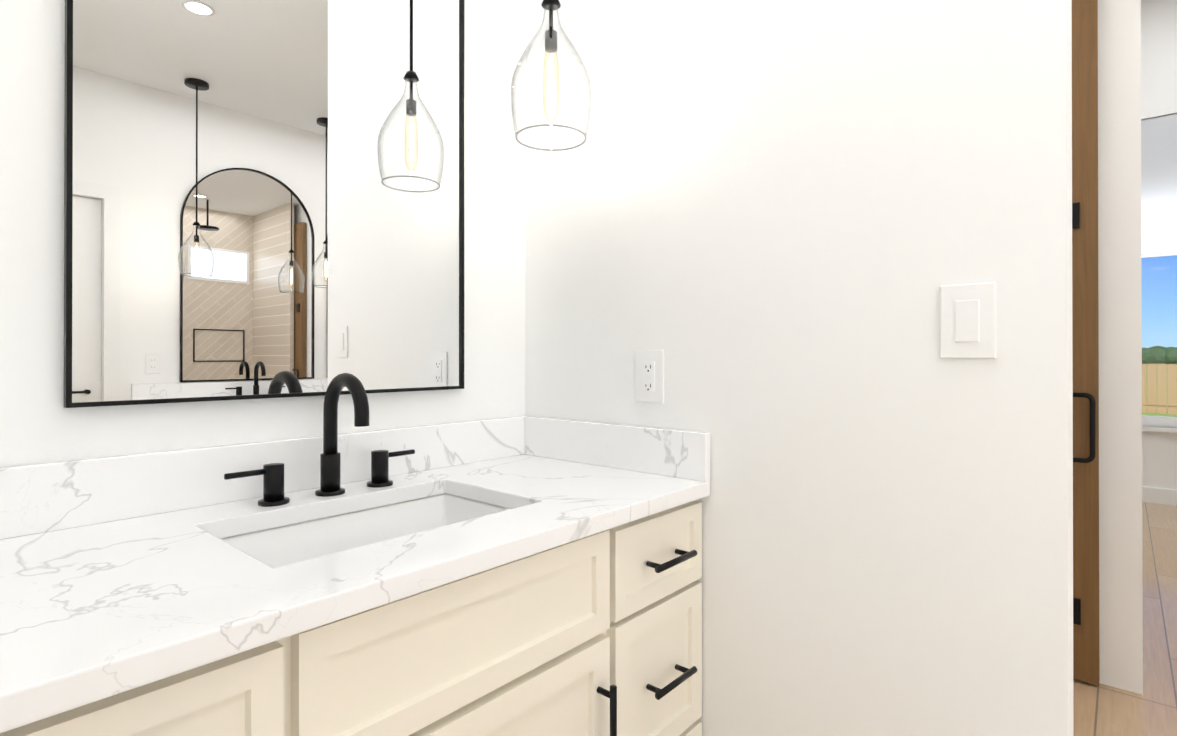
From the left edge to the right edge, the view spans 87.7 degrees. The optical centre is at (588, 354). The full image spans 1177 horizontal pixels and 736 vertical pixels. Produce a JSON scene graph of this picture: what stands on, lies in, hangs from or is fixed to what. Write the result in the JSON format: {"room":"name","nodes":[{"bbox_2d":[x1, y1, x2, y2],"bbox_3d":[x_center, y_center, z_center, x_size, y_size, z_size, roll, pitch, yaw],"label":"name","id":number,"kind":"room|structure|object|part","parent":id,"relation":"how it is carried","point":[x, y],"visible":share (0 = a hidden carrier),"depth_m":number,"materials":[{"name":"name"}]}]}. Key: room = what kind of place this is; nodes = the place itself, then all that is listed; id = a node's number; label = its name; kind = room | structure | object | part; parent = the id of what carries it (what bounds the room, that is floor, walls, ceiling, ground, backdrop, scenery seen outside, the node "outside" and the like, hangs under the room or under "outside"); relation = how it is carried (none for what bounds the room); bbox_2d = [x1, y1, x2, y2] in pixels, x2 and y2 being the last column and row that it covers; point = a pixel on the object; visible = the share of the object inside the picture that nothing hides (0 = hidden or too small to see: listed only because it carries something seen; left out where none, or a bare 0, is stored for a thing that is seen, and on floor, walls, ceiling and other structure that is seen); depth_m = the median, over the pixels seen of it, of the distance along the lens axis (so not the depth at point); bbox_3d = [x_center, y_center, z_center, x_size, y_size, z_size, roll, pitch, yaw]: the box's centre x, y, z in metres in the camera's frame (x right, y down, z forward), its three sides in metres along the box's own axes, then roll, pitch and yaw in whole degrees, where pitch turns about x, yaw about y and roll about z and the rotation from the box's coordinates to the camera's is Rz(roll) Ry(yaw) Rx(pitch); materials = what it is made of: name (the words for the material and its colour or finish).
{"room":"bathroom","nodes":[
{"label":"bathroom","id":0,"kind":"room"},
{"bbox_2d":[0,0,524,466],"bbox_3d":[-0.103,-0.211,1.800,0.140,2.740,3.060,0,0,41],"label":"wall","id":1,"kind":"structure","parent":0,"point":[263,199],"depth_m":1.12,"materials":[{"name":"white paint"}]},
{"bbox_3d":[-0.786,-0.457,0.925,0.018,1.074,0.007,0,0,41],"label":"frame","id":2,"kind":"part","parent":1,"relation":"part of","materials":[{"name":"black metal"}]},
{"bbox_3d":[-0.546,0.077,1.198,0.018,0.007,0.721,0,0,41],"label":"frame","id":3,"kind":"part","parent":1,"relation":"part of","materials":[{"name":"black"}]},
{"bbox_3d":[-0.307,-0.456,1.474,0.018,1.074,0.007,0,0,41],"label":"frame","id":4,"kind":"part","parent":1,"relation":"part of","materials":[{"name":"black metal"}]},
{"bbox_2d":[525,0,1073,735],"bbox_3d":[0.302,-0.213,1.314,1.150,2.740,0.120,0,0,41],"label":"wall","id":5,"kind":"structure","parent":0,"point":[769,226],"depth_m":1.11,"materials":[{"name":"white paint"}]},
{"bbox_2d":[636,350,663,402],"bbox_3d":[0.136,0.048,1.372,0.076,0.118,0.009,0,0,41],"label":"outlet","id":6,"kind":"object","parent":5,"relation":"attached to","point":[649,376],"visible":1,"depth_m":1.37,"materials":[{"name":"white plastic"}]},
{"bbox_2d":[940,282,995,357],"bbox_3d":[0.599,-0.053,0.968,0.076,0.118,0.009,0,0,41],"label":"light switch","id":7,"kind":"object","parent":5,"relation":"attached to","point":[967,320],"visible":1,"depth_m":0.96,"materials":[{"name":"white plastic"}]},
{"bbox_2d":[1098,0,1142,694],"bbox_3d":[1.172,-0.863,2.800,2.010,4.050,0.120,0,0,41],"label":"wall","id":8,"kind":"structure","parent":0,"point":[1120,364],"depth_m":2.13,"materials":[{"name":"white paint"}]},
{"bbox_2d":[1072,0,1099,684],"bbox_3d":[1.445,-0.105,2.413,0.867,2.508,0.086,0,0,41],"label":"wood door","id":9,"kind":"structure","parent":8,"relation":"in","point":[1085,346],"depth_m":2.15,"materials":[{"name":"brown wood"}]},
{"bbox_3d":[1.699,0.254,2.144,0.120,0.245,0.017,0,0,41],"label":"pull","id":10,"kind":"part","parent":9,"relation":"part of","materials":[{"name":"black metal"}]},
{"bbox_2d":[1073,502,1176,735],"bbox_3d":[2.898,1.183,1.699,6.050,0.050,7.020,0,0,41],"label":"floor","id":11,"kind":"structure","parent":0,"point":[1100,709],"depth_m":2.26,"materials":[{"name":"brown wood"}]},
{"bbox_2d":[0,373,709,735],"bbox_3d":[-0.361,0.594,0.981,0.581,1.124,1.246,0,0,41],"label":"bathroom vanity","id":12,"kind":"object","parent":11,"relation":"on","point":[518,577],"visible":1,"depth_m":0.90,"materials":[{"name":"beige stone"}]},
{"bbox_3d":[-0.425,0.385,0.539,0.020,0.158,0.294,0,0,41],"label":"drawer","id":13,"kind":"part","parent":12,"relation":"part of","materials":[{"name":"beige wood"}]},
{"bbox_2d":[224,463,289,506],"bbox_3d":[-0.571,0.227,1.057,0.050,0.068,0.103,0,0,41],"label":"handle","id":14,"kind":"object","parent":12,"relation":"on","point":[273,473],"depth_m":1.06,"materials":[{"name":"black metal"}]},
{"bbox_2d":[0,416,525,539],"bbox_3d":[-0.573,0.211,1.167,0.018,0.100,1.246,0,0,41],"label":"backsplash","id":15,"kind":"structure","parent":12,"relation":"on","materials":[{"name":"stone"}]},
{"bbox_3d":[-0.160,0.386,0.874,0.020,0.190,0.544,0,0,41],"label":"rail","id":16,"kind":"part","parent":12,"relation":"part of","materials":[{"name":"beige wood"}]},
{"bbox_2d":[315,373,368,496],"bbox_3d":[-0.448,0.147,1.120,0.154,0.228,0.052,0,0,41],"label":"faucet","id":17,"kind":"object","parent":12,"relation":"on","point":[330,457],"depth_m":1.14,"materials":[{"name":"black metal"}]},
{"bbox_2d":[221,493,509,567],"bbox_3d":[-0.342,0.375,1.018,0.327,0.167,0.492,0,0,41],"label":"basin","id":18,"kind":"object","parent":12,"relation":"in","point":[277,543],"depth_m":1.13,"materials":[{"name":"white ceramic"}]},
{"bbox_2d":[367,449,414,487],"bbox_3d":[-0.402,0.228,1.250,0.050,0.068,0.103,0,0,41],"label":"handle","id":19,"kind":"object","parent":12,"relation":"on","point":[379,458],"depth_m":1.22,"materials":[{"name":"black metal"}]},
{"bbox_3d":[-0.144,0.764,0.859,0.020,0.562,0.527,0,0,41],"label":"sink door","id":20,"kind":"part","parent":12,"relation":"part of","materials":[{"name":"beige wood"}]},
{"bbox_3d":[0.029,0.563,1.019,0.033,0.010,0.010,0,0,41],"label":"pull door post","id":21,"kind":"part","parent":12,"relation":"part of","materials":[{"name":"black metal"}]},
{"bbox_3d":[0.122,0.616,1.127,0.033,0.010,0.010,0,0,41],"label":"pull post","id":22,"kind":"part","parent":12,"relation":"part of","materials":[{"name":"black metal"}]},
{"bbox_3d":[0.122,0.388,1.128,0.033,0.010,0.010,0,0,41],"label":"pull post","id":23,"kind":"part","parent":12,"relation":"part of","materials":[{"name":"black metal"}]},
{"bbox_3d":[0.135,0.617,1.180,0.020,0.280,0.290,0,0,41],"label":"drawer","id":24,"kind":"part","parent":12,"relation":"part of","materials":[{"name":"beige wood"}]},
{"bbox_3d":[0.135,0.388,1.181,0.020,0.158,0.290,0,0,41],"label":"drawer","id":25,"kind":"part","parent":12,"relation":"part of","materials":[{"name":"beige wood"}]},
{"bbox_3d":[0.186,0.389,1.200,0.033,0.010,0.010,0,0,41],"label":"pull post","id":26,"kind":"part","parent":12,"relation":"part of","materials":[{"name":"black metal"}]},
{"bbox_3d":[0.186,0.617,1.199,0.033,0.010,0.010,0,0,41],"label":"pull post","id":27,"kind":"part","parent":12,"relation":"part of","materials":[{"name":"black metal"}]},
{"bbox_3d":[0.135,0.906,1.179,0.020,0.280,0.290,0,0,41],"label":"drawer","id":28,"kind":"part","parent":12,"relation":"part of","materials":[{"name":"beige wood"}]},
{"bbox_2d":[1141,0,1176,119],"bbox_3d":[4.827,-2.382,4.606,1.250,1.000,0.120,0,0,41],"label":"wall","id":29,"kind":"structure","parent":0,"point":[1158,58],"depth_m":4.82,"materials":[{"name":"white paint"}]},
{"bbox_2d":[1142,426,1176,489],"bbox_3d":[4.827,0.868,4.596,1.250,0.600,0.120,0,0,41],"label":"wall","id":30,"kind":"structure","parent":0,"point":[1159,459],"depth_m":4.81,"materials":[{"name":"white paint"}]},
{"bbox_2d":[1141,114,1176,427],"bbox_3d":[4.821,-0.657,4.594,1.250,2.450,0.078,0,0,41],"label":"window","id":31,"kind":"structure","parent":30,"relation":"in","point":[1159,184],"depth_m":4.83,"materials":[{"name":"white"}]},
{"bbox_3d":[4.827,-0.802,4.601,1.090,0.040,0.050,0,0,41],"label":"window meeting rail","id":32,"kind":"part","parent":31,"relation":"part of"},
{"bbox_2d":[1141,250,1176,254],"bbox_3d":[4.797,-0.807,4.567,1.230,0.018,0.018,0,0,41],"label":"bar","id":33,"kind":"object","parent":31,"relation":"attached to","point":[1159,252],"depth_m":4.82,"materials":[{"name":"grey"}]},
{"bbox_2d":[1141,114,1176,252],"bbox_3d":[4.797,-1.342,4.568,1.230,1.060,0.004,0,0,41],"label":"shade","id":34,"kind":"object","parent":31,"relation":"attached to","point":[1158,135],"depth_m":4.83,"materials":[{"name":"grey"}]},
{"bbox_3d":[4.827,0.528,4.597,1.090,0.080,0.060,0,0,41],"label":"frame","id":35,"kind":"part","parent":31,"relation":"part of","materials":[{"name":"white"}]},
{"bbox_3d":[4.825,-0.657,4.599,1.090,2.290,0.006,0,0,41],"label":"glass","id":36,"kind":"part","parent":31,"relation":"part of","materials":[{"name":"clear glass"}]},
{"bbox_2d":[1142,426,1176,432],"bbox_3d":[4.784,0.585,4.548,1.310,0.035,0.070,0,0,41],"label":"window sill","id":37,"kind":"structure","parent":30,"relation":"attached to","point":[1159,429],"depth_m":4.79,"materials":[{"name":"white"}]},
{"bbox_2d":[1142,486,1176,505],"bbox_3d":[5.122,1.107,4.248,5.810,0.120,0.015,0,0,41],"label":"baseboard","id":38,"kind":"structure","parent":30,"relation":"attached to","point":[1159,495],"depth_m":4.80,"materials":[{"name":"white wood"}]},
{"bbox_3d":[1.154,-1.625,0.788,3.370,0.080,3.180,0,0,41],"label":"ceiling","id":39,"kind":"structure","parent":0,"visible":0},
{"bbox_2d":[510,0,591,150],"bbox_3d":[-0.081,-1.023,1.323,0.176,1.117,0.176,0,0,41],"label":"pendant light","id":40,"kind":"object","parent":39,"relation":"hanging from","point":[550,37],"visible":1,"depth_m":1.31,"materials":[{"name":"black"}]},
{"bbox_3d":[-0.081,-0.724,1.322,0.009,0.062,0.009,0,0,41],"label":"stem","id":41,"kind":"part","parent":40,"relation":"part of","materials":[{"name":"black metal"}]},
{"bbox_2d":[545,30,556,52],"bbox_3d":[-0.081,-0.677,1.322,0.027,0.036,0.027,0,0,41],"label":"socket","id":42,"kind":"object","parent":40,"relation":"attached to","point":[552,45],"depth_m":1.31,"materials":[{"name":"black metal"}]},
{"bbox_3d":[-0.081,-0.582,1.321,0.034,0.158,0.034,0,0,41],"label":"bulb","id":43,"kind":"part","parent":40,"relation":"part of","materials":[{"name":"clear glass"}]},
{"label":"outside","id":44,"kind":"structure","parent":0,"visible":0},
{"bbox_2d":[1142,365,1176,416],"bbox_3d":[77.254,2.404,90.400,180.000,0.100,224.430,0,0,41],"label":"ground","id":45,"kind":"structure","parent":44,"point":[1153,414],"depth_m":21.78,"materials":[{"name":"green plant"}]},
{"bbox_2d":[1142,364,1176,414],"bbox_3d":[18.900,1.231,23.489,79.980,1.820,0.030,0,0,41],"label":"fence","id":46,"kind":"object","parent":45,"relation":"on","point":[1148,384],"depth_m":22.03,"materials":[{"name":"brown wood"}]},
{"bbox_2d":[1142,402,1176,405],"bbox_3d":[18.871,1.781,23.470,80.000,0.100,0.035,0,0,41],"label":"fence rail","id":47,"kind":"object","parent":46,"relation":"attached to","point":[1159,404],"depth_m":21.99,"materials":[{"name":"brown wood"}]},
{"bbox_2d":[1142,346,1176,364],"bbox_3d":[130.695,-0.014,152.892,146.800,5.754,5.706,0,0,41],"label":"trees","id":48,"kind":"object","parent":45,"relation":"on","point":[1170,351],"depth_m":145.46,"materials":[{"name":"green plant"}]}
]}

